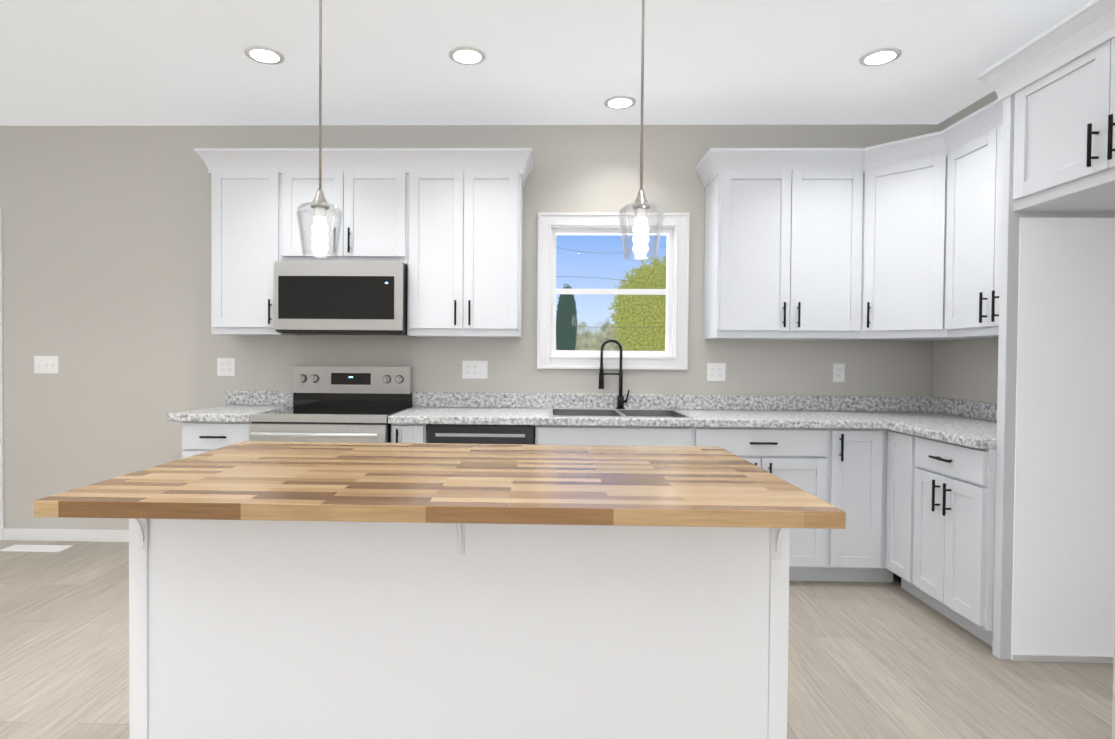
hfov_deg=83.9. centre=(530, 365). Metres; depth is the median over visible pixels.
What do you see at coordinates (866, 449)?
base cabinet
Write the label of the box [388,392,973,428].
countertop
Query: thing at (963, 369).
wall
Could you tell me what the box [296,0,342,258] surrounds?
pendant light
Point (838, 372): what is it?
electrical outlet plate
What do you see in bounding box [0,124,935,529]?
wall
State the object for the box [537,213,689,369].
window unit
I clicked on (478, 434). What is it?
dishwasher
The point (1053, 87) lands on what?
enclosure
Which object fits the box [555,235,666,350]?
backdrop
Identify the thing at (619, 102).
recessed light
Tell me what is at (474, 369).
electrical outlet plate
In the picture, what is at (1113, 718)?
wall
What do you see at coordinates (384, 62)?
ceiling
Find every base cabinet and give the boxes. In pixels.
[182,421,250,458]
[391,424,426,442]
[535,424,709,445]
[710,427,845,580]
[846,429,889,581]
[885,430,995,645]
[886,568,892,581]
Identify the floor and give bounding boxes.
[0,540,1112,738]
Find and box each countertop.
[33,441,845,528]
[167,390,292,421]
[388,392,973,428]
[879,402,996,448]
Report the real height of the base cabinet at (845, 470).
0.874 m
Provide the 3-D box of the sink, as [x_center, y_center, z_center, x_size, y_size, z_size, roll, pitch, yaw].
[0.512,0.301,3.703,0.809,0.044,0.544,0,1,1]
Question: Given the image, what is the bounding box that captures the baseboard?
[3,528,128,541]
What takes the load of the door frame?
attached to the wall at (108, 265)
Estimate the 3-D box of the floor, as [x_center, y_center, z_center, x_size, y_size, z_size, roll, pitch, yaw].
[-1.605,1.283,0.485,8.460,0.100,7.500,0,1,1]
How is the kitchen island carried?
on the floor
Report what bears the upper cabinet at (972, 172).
attached to the wall at (963, 369)
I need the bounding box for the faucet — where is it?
[598,339,629,408]
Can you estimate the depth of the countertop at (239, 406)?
3.88 m
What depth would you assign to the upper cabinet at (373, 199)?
3.72 m
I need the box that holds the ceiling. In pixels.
[0,0,1091,125]
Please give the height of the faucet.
0.444 m
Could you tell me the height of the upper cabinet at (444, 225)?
1.001 m
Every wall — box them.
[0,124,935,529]
[932,91,997,403]
[1112,610,1114,738]
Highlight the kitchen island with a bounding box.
[129,521,789,738]
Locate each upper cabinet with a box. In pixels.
[206,164,300,335]
[294,164,409,263]
[406,164,525,337]
[703,163,874,339]
[855,143,960,340]
[943,115,1002,338]
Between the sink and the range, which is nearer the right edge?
the sink
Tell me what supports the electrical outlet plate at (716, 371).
attached to the wall at (108, 265)
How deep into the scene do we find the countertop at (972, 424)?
3.36 m
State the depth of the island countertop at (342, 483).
1.58 m
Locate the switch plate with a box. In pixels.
[34,356,58,373]
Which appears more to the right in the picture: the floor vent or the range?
the range
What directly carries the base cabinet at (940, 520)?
on the floor
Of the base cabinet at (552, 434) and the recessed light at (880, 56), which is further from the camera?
the base cabinet at (552, 434)
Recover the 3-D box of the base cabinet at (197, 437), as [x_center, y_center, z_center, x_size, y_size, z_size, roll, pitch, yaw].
[-1.754,0.744,3.776,0.408,0.874,0.609,0,1,1]
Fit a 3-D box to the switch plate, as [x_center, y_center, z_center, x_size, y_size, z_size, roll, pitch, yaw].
[-3.204,-0.007,4.101,0.164,0.117,0.012,0,1,1]
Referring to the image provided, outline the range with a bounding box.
[250,366,411,442]
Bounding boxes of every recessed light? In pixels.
[244,46,284,64]
[449,46,485,64]
[604,95,635,108]
[859,47,901,65]
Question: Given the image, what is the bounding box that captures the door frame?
[0,208,3,539]
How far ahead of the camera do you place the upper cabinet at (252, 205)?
3.74 m
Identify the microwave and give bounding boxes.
[274,261,407,335]
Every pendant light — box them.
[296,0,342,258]
[618,0,663,259]
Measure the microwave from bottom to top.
0.417 m
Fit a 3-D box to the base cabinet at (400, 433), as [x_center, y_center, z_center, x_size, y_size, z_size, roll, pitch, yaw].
[-0.676,0.753,3.749,0.199,0.874,0.609,0,1,1]
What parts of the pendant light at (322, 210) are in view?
pendant light shade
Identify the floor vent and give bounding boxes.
[0,545,72,551]
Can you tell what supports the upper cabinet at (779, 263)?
attached to the wall at (108, 265)
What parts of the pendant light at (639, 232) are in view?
pendant light shade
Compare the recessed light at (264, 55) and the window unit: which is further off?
the window unit
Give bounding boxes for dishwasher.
[427,424,534,443]
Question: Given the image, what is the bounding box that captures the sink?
[548,408,694,417]
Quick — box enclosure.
[977,0,1114,662]
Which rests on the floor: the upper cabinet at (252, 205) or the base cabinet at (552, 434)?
the base cabinet at (552, 434)
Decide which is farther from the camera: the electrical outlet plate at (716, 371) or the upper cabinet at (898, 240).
the electrical outlet plate at (716, 371)
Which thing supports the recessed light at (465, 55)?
in the ceiling
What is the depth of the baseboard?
4.09 m
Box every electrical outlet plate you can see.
[217,358,234,375]
[462,361,487,378]
[707,363,725,380]
[833,364,844,381]
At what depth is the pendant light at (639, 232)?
1.85 m
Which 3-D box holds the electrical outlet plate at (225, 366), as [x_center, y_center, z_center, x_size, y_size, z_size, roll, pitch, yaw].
[-1.998,0.008,4.073,0.118,0.117,0.008,0,1,1]

